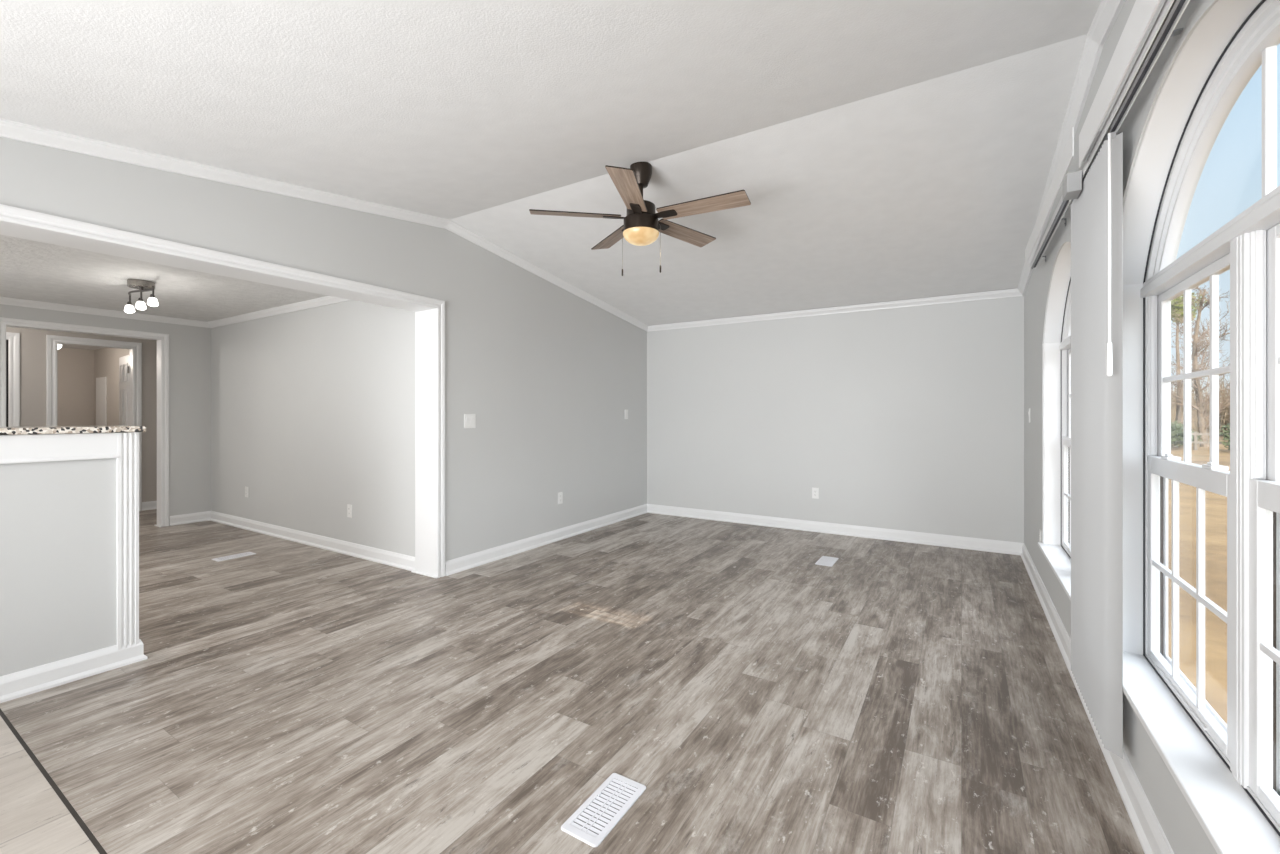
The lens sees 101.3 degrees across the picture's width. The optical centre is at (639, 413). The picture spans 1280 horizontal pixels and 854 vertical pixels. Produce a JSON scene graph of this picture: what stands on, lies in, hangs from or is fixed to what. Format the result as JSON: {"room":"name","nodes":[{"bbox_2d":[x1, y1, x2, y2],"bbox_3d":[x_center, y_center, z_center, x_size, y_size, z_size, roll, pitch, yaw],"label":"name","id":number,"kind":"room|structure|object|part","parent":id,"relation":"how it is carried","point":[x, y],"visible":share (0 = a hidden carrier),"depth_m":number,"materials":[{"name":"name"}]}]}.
{"room":"empty living room","nodes":[
{"label":"empty living room","id":0,"kind":"room"},
{"bbox_2d":[0,432,127,675],"bbox_3d":[-3.281,0.688,1.625,0.106,1.185,2.544,0,0,31],"label":"wall","id":1,"kind":"structure","parent":0,"point":[58,519],"depth_m":2.44,"materials":[{"name":"paint"}]},
{"bbox_2d":[0,433,118,463],"bbox_3d":[-3.247,0.158,1.564,0.018,0.125,2.475,0,0,31],"label":"trim","id":2,"kind":"structure","parent":1,"relation":"attached to","point":[41,447],"depth_m":2.44,"materials":[{"name":"white paint"}]},
{"bbox_2d":[0,425,145,434],"bbox_3d":[-3.353,0.078,1.691,0.375,0.030,2.562,0,0,31],"label":"countertop","id":3,"kind":"structure","parent":1,"relation":"on","point":[26,430],"depth_m":2.47,"materials":[{"name":"stone"}]},
{"bbox_2d":[0,639,146,702],"bbox_3d":[-3.261,1.206,1.633,0.136,0.108,2.578,0,0,31],"label":"baseboard","id":4,"kind":"structure","parent":1,"relation":"attached to","point":[29,681],"depth_m":2.46,"materials":[{"name":"white paint"}]},
{"bbox_2d":[117,432,138,649],"bbox_3d":[-2.630,0.677,2.677,0.122,1.165,0.081,0,0,31],"label":"trim","id":5,"kind":"structure","parent":1,"relation":"attached to","point":[128,443],"depth_m":2.65,"materials":[{"name":"white paint"}]},
{"bbox_2d":[57,348,93,425],"bbox_3d":[-9.905,0.116,7.856,0.100,2.488,2.650,0,0,31],"label":"wall","id":6,"kind":"structure","parent":0,"point":[75,367],"depth_m":8.69,"materials":[{"name":"beige paint"}]},
{"bbox_2d":[6,327,156,501],"bbox_3d":[-7.506,0.116,5.272,0.110,2.488,4.350,0,0,31],"label":"wall","id":7,"kind":"structure","parent":0,"point":[32,341],"depth_m":6.40,"materials":[{"name":"beige paint"}]},
{"bbox_2d":[6,340,7,426],"bbox_3d":[-7.338,0.212,5.571,0.066,2.095,0.836,0,0,31],"label":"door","id":8,"kind":"structure","parent":7,"relation":"in","point":[6,340],"depth_m":5.92,"materials":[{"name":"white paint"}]},
{"bbox_2d":[6,332,19,426],"bbox_3d":[-7.272,0.174,5.532,0.018,2.173,0.964,0,0,31],"label":"trim","id":9,"kind":"structure","parent":7,"relation":"attached to","point":[13,338],"depth_m":5.90,"materials":[{"name":"white paint"}]},
{"bbox_2d":[46,335,141,510],"bbox_3d":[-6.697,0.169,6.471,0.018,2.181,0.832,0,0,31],"label":"trim","id":10,"kind":"structure","parent":7,"relation":"attached to","point":[51,340],"depth_m":6.44,"materials":[{"name":"white paint"}]},
{"bbox_2d":[119,355,128,424],"bbox_3d":[-6.903,0.239,7.005,0.668,2.018,0.109,0,0,37],"label":"door","id":11,"kind":"structure","parent":7,"relation":"in","point":[123,361],"depth_m":7.00,"materials":[{"name":"white paint"}]},
{"bbox_3d":[-6.994,-0.545,7.112,0.199,0.234,0.049,0,0,37],"label":"panel","id":12,"kind":"part","parent":11,"relation":"part of","materials":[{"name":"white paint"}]},
{"bbox_3d":[-6.994,0.005,7.112,0.199,0.674,0.049,0,0,37],"label":"panel","id":13,"kind":"part","parent":11,"relation":"part of","materials":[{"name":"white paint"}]},
{"bbox_3d":[-6.782,-0.545,6.952,0.199,0.234,0.049,0,0,37],"label":"panel","id":14,"kind":"part","parent":11,"relation":"part of","materials":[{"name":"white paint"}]},
{"bbox_3d":[-6.782,0.005,6.952,0.199,0.674,0.049,0,0,37],"label":"panel","id":15,"kind":"part","parent":11,"relation":"part of","materials":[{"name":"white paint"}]},
{"bbox_2d":[142,501,156,510],"bbox_3d":[-6.393,1.206,6.959,0.028,0.108,0.310,0,0,31],"label":"baseboard","id":16,"kind":"structure","parent":7,"relation":"attached to","point":[150,505],"depth_m":6.89,"materials":[{"name":"white paint"}]},
{"bbox_2d":[0,304,210,525],"bbox_3d":[-6.251,0.116,4.448,0.120,2.488,4.256,0,0,31],"label":"wall","id":17,"kind":"structure","parent":0,"point":[189,346],"depth_m":6.02,"materials":[{"name":"paint"}]},
{"bbox_2d":[0,317,168,526],"bbox_3d":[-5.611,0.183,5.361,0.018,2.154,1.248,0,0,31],"label":"trim","id":18,"kind":"structure","parent":17,"relation":"attached to","point":[164,338],"depth_m":5.73,"materials":[{"name":"white paint"}]},
{"bbox_2d":[0,297,209,327],"bbox_3d":[-6.178,-1.047,4.404,0.050,0.062,4.256,0,0,31],"label":"trim","id":19,"kind":"structure","parent":17,"relation":"attached to","point":[3,300],"depth_m":5.39,"materials":[{"name":"white paint"}]},
{"bbox_2d":[170,511,210,525],"bbox_3d":[-5.177,1.206,6.060,0.028,0.108,0.386,0,0,31],"label":"baseboard","id":20,"kind":"structure","parent":17,"relation":"attached to","point":[200,516],"depth_m":6.04,"materials":[{"name":"white paint"}]},
{"bbox_2d":[94,348,128,425],"bbox_3d":[-7.794,0.116,8.058,3.290,2.488,0.100,0,0,31],"label":"wall","id":21,"kind":"structure","parent":0,"point":[106,360],"depth_m":8.44,"materials":[{"name":"beige paint"}]},
{"bbox_2d":[96,377,106,425],"bbox_3d":[-8.886,0.330,8.659,0.500,1.860,0.016,0,0,31],"label":"door","id":22,"kind":"structure","parent":21,"relation":"attached to","point":[101,382],"depth_m":8.63,"materials":[{"name":"white paint"}]},
{"bbox_2d":[0,234,327,349],"bbox_3d":[-6.675,-1.128,4.854,9.545,0.100,4.806,0,0,31],"label":"ceiling","id":23,"kind":"structure","parent":0,"point":[29,269],"depth_m":4.45,"materials":[{"name":"paint"}]},
{"bbox_2d":[124,279,158,312],"bbox_3d":[-4.066,-0.963,4.279,0.609,0.231,0.168,0,0,31],"label":"ceiling spotlight","id":24,"kind":"object","parent":23,"relation":"attached to","point":[142,285],"visible":1,"depth_m":4.25,"materials":[{"name":"white glass"}]},
{"bbox_3d":[-4.292,-0.881,4.413,0.073,0.069,0.068,0,0,31],"label":"lamp shade","id":25,"kind":"part","parent":24,"relation":"part of","materials":[{"name":"white glass"}]},
{"bbox_3d":[-4.066,-0.881,4.274,0.073,0.069,0.068,0,0,31],"label":"lamp shade","id":26,"kind":"part","parent":24,"relation":"part of","materials":[{"name":"white glass"}]},
{"bbox_3d":[-4.064,-1.052,4.278,0.168,0.052,0.168,0,0,31],"label":"ceiling plate","id":27,"kind":"part","parent":24,"relation":"part of","materials":[{"name":"silver metal"}]},
{"bbox_3d":[-4.064,-1.000,4.278,0.535,0.017,0.057,0,0,27],"label":"arm","id":28,"kind":"part","parent":24,"relation":"part of","materials":[{"name":"silver metal"}]},
{"bbox_3d":[-3.840,-0.881,4.136,0.073,0.069,0.068,0,0,31],"label":"lamp shade","id":29,"kind":"part","parent":24,"relation":"part of","materials":[{"name":"white glass"}]},
{"bbox_2d":[211,300,414,556],"bbox_3d":[-3.433,0.116,5.288,4.009,2.488,0.120,0,0,31],"label":"wall","id":30,"kind":"structure","parent":0,"point":[313,409],"depth_m":4.97,"materials":[{"name":"paint"}]},
{"bbox_2d":[245,487,247,496],"bbox_3d":[-4.309,0.858,5.749,0.070,0.116,0.009,0,0,31],"label":"wall outlet","id":31,"kind":"object","parent":30,"relation":"attached to","point":[246,488],"visible":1,"depth_m":5.75,"materials":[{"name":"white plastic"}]},
{"bbox_2d":[208,296,349,327],"bbox_3d":[-3.435,-1.047,5.189,3.909,0.062,0.050,0,0,31],"label":"trim","id":32,"kind":"structure","parent":30,"relation":"attached to","point":[327,300],"depth_m":5.31,"materials":[{"name":"white paint"}]},
{"bbox_2d":[209,511,414,570],"bbox_3d":[-3.429,1.206,5.199,3.909,0.108,0.028,0,0,31],"label":"baseboard","id":33,"kind":"structure","parent":30,"relation":"attached to","point":[394,559],"depth_m":4.92,"materials":[{"name":"white paint"}]},
{"bbox_2d":[347,504,351,517],"bbox_3d":[-2.603,0.872,4.704,0.070,0.116,0.009,0,0,31],"label":"wall outlet","id":34,"kind":"object","parent":30,"relation":"attached to","point":[349,507],"visible":1,"depth_m":4.70,"materials":[{"name":"white plastic"}]},
{"bbox_2d":[0,137,646,560],"bbox_3d":[-1.919,-0.087,3.682,0.250,2.895,7.475,0,0,31],"label":"wall","id":35,"kind":"structure","parent":0,"point":[549,377],"depth_m":4.35,"materials":[{"name":"paint"}]},
{"bbox_2d":[0,204,444,577],"bbox_3d":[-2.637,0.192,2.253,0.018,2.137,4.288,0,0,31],"label":"trim","id":36,"kind":"structure","parent":35,"relation":"attached to","point":[9,214],"depth_m":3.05,"materials":[{"name":"white paint"}]},
{"bbox_2d":[0,118,647,330],"bbox_3d":[-1.817,-1.199,3.561,0.050,0.612,7.375,0,0,31],"label":"trim","id":37,"kind":"structure","parent":35,"relation":"attached to","point":[12,130],"depth_m":2.96,"materials":[{"name":"white paint"}]},
{"bbox_2d":[411,571,436,577],"bbox_3d":[-1.685,1.254,4.096,0.307,0.012,0.012,0,0,31],"label":"trim","id":38,"kind":"structure","parent":35,"relation":"attached to","point":[411,571],"depth_m":4.09,"materials":[{"name":"white paint"}]},
{"bbox_2d":[464,414,475,427],"bbox_3d":[-1.391,0.060,4.296,0.010,0.116,0.116,0,0,31],"label":"light switch","id":39,"kind":"object","parent":35,"relation":"attached to","point":[469,419],"visible":1,"depth_m":4.29,"materials":[{"name":"white plastic"}]},
{"bbox_2d":[445,504,647,575],"bbox_3d":[-0.706,1.206,5.397,0.028,0.108,3.084,0,0,31],"label":"baseboard","id":40,"kind":"structure","parent":35,"relation":"attached to","point":[456,565],"depth_m":4.92,"materials":[{"name":"white paint"}]},
{"bbox_2d":[558,492,562,503],"bbox_3d":[-0.798,0.846,5.264,0.009,0.116,0.070,0,0,31],"label":"wall outlet","id":41,"kind":"object","parent":35,"relation":"attached to","point":[560,494],"visible":1,"depth_m":5.26,"materials":[{"name":"white plastic"}]},
{"bbox_2d":[0,0,1100,325],"bbox_3d":[-0.116,-1.281,2.519,4.081,0.689,7.675,0,0,31],"label":"ceiling","id":42,"kind":"structure","parent":0,"point":[879,150],"depth_m":2.43,"materials":[{"name":"paint"}]},
{"bbox_2d":[529,162,750,275],"bbox_3d":[0.041,-1.177,3.182,1.260,0.677,1.295,0,0,31],"label":"ceiling fan","id":43,"kind":"object","parent":42,"relation":"hanging from","point":[641,227],"visible":0.98,"depth_m":3.10,"materials":[{"name":"brown wood"}]},
{"bbox_3d":[-0.385,-1.190,3.133,0.534,0.007,0.140,0,12,-9],"label":"blade","id":44,"kind":"part","parent":43,"relation":"part of","materials":[{"name":"brown wood"}]},
{"bbox_3d":[-0.170,-1.190,3.545,0.140,0.007,0.534,-13,6,-26],"label":"blade","id":45,"kind":"part","parent":43,"relation":"part of","materials":[{"name":"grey wood"}]},
{"bbox_3d":[-0.103,-0.995,3.197,0.010,0.231,0.002,0,0,3],"label":"pull chain","id":46,"kind":"part","parent":43,"relation":"part of","materials":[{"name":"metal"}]},
{"bbox_3d":[-0.059,-1.190,2.802,0.140,0.007,0.534,12,2,9],"label":"blade","id":47,"kind":"part","parent":43,"relation":"part of","materials":[{"name":"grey wood"}]},
{"bbox_3d":[0.006,-1.064,3.192,0.220,0.072,0.220,0,0,31],"label":"lamp shade","id":48,"kind":"part","parent":43,"relation":"part of","materials":[{"name":"beige glass"}]},
{"bbox_3d":[0.288,-1.190,3.469,0.534,0.007,0.140,0,-12,-45],"label":"blade","id":49,"kind":"part","parent":43,"relation":"part of","materials":[{"name":"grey wood"}]},
{"bbox_3d":[0.357,-1.190,3.010,0.534,0.007,0.140,0,-12,27],"label":"blade","id":50,"kind":"part","parent":43,"relation":"part of","materials":[{"name":"brown wood"}]},
{"bbox_2d":[0,509,1144,853],"bbox_3d":[-4.177,1.310,5.051,13.600,0.100,7.750,0,0,31],"label":"floor","id":51,"kind":"structure","parent":0,"point":[287,697],"depth_m":2.24,"materials":[{"name":"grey wood"}]},
{"bbox_2d":[0,709,106,853],"bbox_3d":[-1.065,1.286,1.215,4.035,0.048,0.013,0,0,31],"label":"trim","id":52,"kind":"structure","parent":51,"relation":"on","point":[97,845],"depth_m":1.76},
{"bbox_2d":[212,552,255,561],"bbox_3d":[-3.574,1.256,4.625,0.135,0.008,0.290,0,0,31],"label":"floor vent","id":53,"kind":"object","parent":51,"relation":"in","point":[245,553],"visible":1,"depth_m":4.62,"materials":[{"name":"white metal"}]},
{"bbox_2d":[561,773,645,846],"bbox_3d":[-0.110,1.256,1.681,0.138,0.008,0.292,0,0,31],"label":"floor vent","id":54,"kind":"object","parent":51,"relation":"in","point":[599,814],"visible":1,"depth_m":1.66,"materials":[{"name":"white metal"}]},
{"bbox_2d":[815,556,838,566],"bbox_3d":[1.596,1.256,4.481,0.138,0.008,0.292,0,0,31],"label":"floor vent","id":55,"kind":"object","parent":51,"relation":"in","point":[824,560],"visible":1,"depth_m":4.46,"materials":[{"name":"white metal"}]},
{"bbox_2d":[647,296,1023,542],"bbox_3d":[1.751,0.114,5.788,4.310,2.492,0.150,0,0,31],"label":"wall","id":56,"kind":"structure","parent":0,"point":[903,418],"depth_m":5.43,"materials":[{"name":"paint"}]},
{"bbox_2d":[812,487,818,498],"bbox_3d":[1.877,0.850,5.618,0.070,0.116,0.009,0,0,31],"label":"wall outlet","id":57,"kind":"object","parent":56,"relation":"attached to","point":[815,491],"visible":1,"depth_m":5.62,"materials":[{"name":"white plastic"}]},
{"bbox_2d":[647,288,1021,331],"bbox_3d":[1.741,-1.081,5.676,3.910,0.062,0.050,0,0,31],"label":"trim","id":58,"kind":"structure","parent":56,"relation":"attached to","point":[1009,292],"depth_m":5.41,"materials":[{"name":"white paint"}]},
{"bbox_2d":[647,504,1022,554],"bbox_3d":[1.747,1.206,5.686,3.910,0.108,0.028,0,0,31],"label":"baseboard","id":59,"kind":"structure","parent":56,"relation":"attached to","point":[997,546],"depth_m":5.42,"materials":[{"name":"white paint"}]},
{"bbox_2d":[1024,0,1214,853],"bbox_3d":[1.560,-0.087,1.492,0.152,2.895,7.675,0,0,31],"label":"wall","id":60,"kind":"structure","parent":0,"point":[1183,833],"depth_m":2.10,"materials":[{"name":"paint"}]},
{"bbox_2d":[1025,127,1081,269],"bbox_3d":[2.190,-0.990,2.786,0.125,0.250,1.800,0,0,31],"label":"curtain rod","id":61,"kind":"object","parent":60,"relation":"attached to","point":[1072,183],"visible":1,"depth_m":2.50,"materials":[{"name":"plastic"}]},
{"bbox_2d":[1038,233,1070,601],"bbox_3d":[2.379,0.000,2.852,0.192,1.910,1.600,0,0,31],"label":"window","id":62,"kind":"structure","parent":60,"relation":"in","point":[1055,546],"depth_m":3.46,"materials":[{"name":"white paint"}]},
{"bbox_3d":[2.373,0.886,2.856,0.177,0.022,1.600,0,0,31],"label":"sill","id":63,"kind":"part","parent":62,"relation":"part of","materials":[{"name":"white paint"}]},
{"bbox_3d":[2.616,0.507,3.160,0.025,0.715,0.706,0,0,31],"label":"sash","id":64,"kind":"part","parent":62,"relation":"part of","materials":[{"name":"white plastic"}]},
{"bbox_3d":[2.425,0.228,2.824,0.055,1.295,1.504,0,0,31],"label":"frame","id":65,"kind":"part","parent":62,"relation":"part of","materials":[{"name":"white plastic"}]},
{"bbox_3d":[2.424,-0.676,2.825,0.054,0.470,1.505,0,0,31],"label":"arch frame","id":66,"kind":"part","parent":62,"relation":"part of","materials":[{"name":"white plastic"}]},
{"bbox_3d":[2.639,-0.105,3.146,0.025,0.630,0.706,0,0,31],"label":"sash","id":67,"kind":"part","parent":62,"relation":"part of","materials":[{"name":"white plastic"}]},
{"bbox_2d":[1018,0,1125,295],"bbox_3d":[1.474,-1.199,1.545,0.050,0.612,7.375,0,0,31],"label":"trim","id":68,"kind":"structure","parent":60,"relation":"attached to","point":[1108,11],"depth_m":2.28,"materials":[{"name":"white paint"}]},
{"bbox_2d":[1021,543,1173,853],"bbox_3d":[1.484,1.206,1.539,0.028,0.108,7.375,0,0,31],"label":"baseboard","id":69,"kind":"structure","parent":60,"relation":"attached to","point":[1152,838],"depth_m":1.75,"materials":[{"name":"white paint"}]},
{"bbox_2d":[1123,0,1279,853],"bbox_3d":[1.410,0.000,1.270,0.192,1.910,1.600,0,0,31],"label":"window","id":70,"kind":"structure","parent":60,"relation":"in","point":[1227,775],"depth_m":1.39,"materials":[{"name":"white paint"}]},
{"bbox_2d":[1069,0,1189,758],"bbox_3d":[1.207,0.029,1.154,0.097,2.162,2.630,0,0,31],"label":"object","id":71,"kind":"object","parent":70,"relation":"attached to","point":[1097,212],"visible":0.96,"depth_m":1.77,"materials":[{"name":"plastic"}]},
{"bbox_3d":[1.634,0.856,1.586,0.008,0.007,0.386,0,0,31],"label":"lift rail","id":72,"kind":"part","parent":70,"relation":"part of","materials":[{"name":"white plastic"}]},
{"bbox_3d":[1.647,0.507,1.578,0.025,0.715,0.706,0,0,31],"label":"sash","id":73,"kind":"part","parent":70,"relation":"part of","materials":[{"name":"white plastic"}]},
{"bbox_3d":[1.670,-0.105,1.564,0.025,0.630,0.706,0,0,31],"label":"sash","id":74,"kind":"part","parent":70,"relation":"part of","materials":[{"name":"white plastic"}]},
{"bbox_3d":[1.677,0.537,1.560,0.008,0.655,0.698,0,0,31],"label":"screen frame","id":75,"kind":"part","parent":70,"relation":"part of","materials":[{"name":"white plastic"}]},
{"bbox_3d":[1.404,0.886,1.274,0.177,0.022,1.600,0,0,31],"label":"sill","id":76,"kind":"part","parent":70,"relation":"part of","materials":[{"name":"white paint"}]},
{"bbox_3d":[1.456,0.228,1.242,0.055,1.295,1.504,0,0,31],"label":"frame","id":77,"kind":"part","parent":70,"relation":"part of","materials":[{"name":"white plastic"}]},
{"bbox_3d":[1.456,-0.676,1.243,0.054,0.470,1.505,0,0,31],"label":"arch frame","id":78,"kind":"part","parent":70,"relation":"part of","materials":[{"name":"white plastic"}]},
{"bbox_3d":[1.241,0.507,0.915,0.025,0.715,0.696,0,0,31],"label":"sash","id":79,"kind":"part","parent":70,"relation":"part of","materials":[{"name":"white plastic"}]},
{"bbox_3d":[1.264,-0.105,0.901,0.025,0.630,0.696,0,0,31],"label":"sash","id":80,"kind":"part","parent":70,"relation":"part of","materials":[{"name":"white plastic"}]},
{"bbox_3d":[1.271,0.537,0.897,0.008,0.655,0.688,0,0,31],"label":"screen frame","id":81,"kind":"part","parent":70,"relation":"part of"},
{"label":"outside","id":82,"kind":"structure","parent":0,"visible":0},
{"bbox_2d":[1168,436,1229,723],"bbox_3d":[64.236,2.060,47.432,180.000,0.001,172.000,0,0,31],"label":"ground","id":83,"kind":"structure","parent":82,"point":[1215,504],"depth_m":6.56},
{"bbox_2d":[1171,420,1192,443],"bbox_3d":[29.159,1.201,29.327,2.308,1.691,2.158,0,0,31],"label":"shrub","id":84,"kind":"object","parent":83,"relation":"on","point":[1176,429],"visible":0.28,"depth_m":28.58,"materials":[{"name":"green plant"}]},
{"bbox_2d":[1171,431,1201,447],"bbox_3d":[32.298,1.487,31.259,1.539,1.127,1.439,0,0,31],"label":"shrub","id":85,"kind":"object","parent":83,"relation":"on","point":[1192,439],"visible":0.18,"depth_m":30.97,"materials":[{"name":"green plant"}]},
{"bbox_2d":[1171,292,1205,424],"bbox_3d":[46.149,-4.499,44.806,2.652,13.338,3.067,0,0,-1],"label":"pine tree","id":86,"kind":"object","parent":83,"relation":"on","point":[1174,306],"visible":0.25,"depth_m":44.81,"materials":[{"name":"green plant"}]},
{"bbox_2d":[1171,320,1223,424],"bbox_3d":[40.385,-2.445,39.225,3.572,9.220,5.034,0,0,-26],"label":"bare tree","id":87,"kind":"object","parent":83,"relation":"on","point":[1180,385],"visible":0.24,"depth_m":39.05,"materials":[{"name":"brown plant"}]},
{"bbox_2d":[1171,286,1229,446],"bbox_3d":[34.029,-3.191,32.294,5.170,10.736,4.341,0,0,30],"label":"bare tree","id":88,"kind":"object","parent":83,"relation":"on","point":[1202,426],"visible":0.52,"depth_m":32.24,"materials":[{"name":"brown plant"}]},
{"bbox_2d":[1171,364,1229,436],"bbox_3d":[62.557,-1.687,44.791,47.990,7.495,11.087,0,0,31],"label":"dry brush","id":89,"kind":"object","parent":83,"relation":"on","point":[1194,425],"visible":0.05,"depth_m":48.96,"materials":[{"name":"brown plant"}]},
{"bbox_2d":[1171,432,1229,449],"bbox_3d":[36.244,1.585,26.624,30.000,1.150,0.170,0,0,31],"label":"rail fence","id":90,"kind":"object","parent":83,"relation":"on","point":[1195,434],"visible":0.11,"depth_m":29.57,"materials":[{"name":"beige wood"}]},
{"bbox_3d":[31.363,1.585,29.643,0.120,1.150,0.120,0,0,31],"label":"post","id":91,"kind":"part","parent":90,"relation":"part of","materials":[{"name":"beige wood"}]},
{"bbox_3d":[36.213,1.610,26.573,30.000,0.100,0.050,0,0,31],"label":"rail","id":92,"kind":"part","parent":90,"relation":"part of","materials":[{"name":"beige wood"}]},
{"bbox_3d":[36.213,1.145,26.573,30.000,0.130,0.050,0,0,31],"label":"rail","id":93,"kind":"part","parent":90,"relation":"part of","materials":[{"name":"beige wood"}]},
{"bbox_2d":[1219,423,1229,449],"bbox_3d":[31.911,1.201,27.407,2.308,1.691,2.158,0,0,31],"label":"shrub","id":94,"kind":"object","parent":83,"relation":"on","point":[1225,426],"visible":0.14,"depth_m":27.86,"materials":[{"name":"green plant"}]}
]}

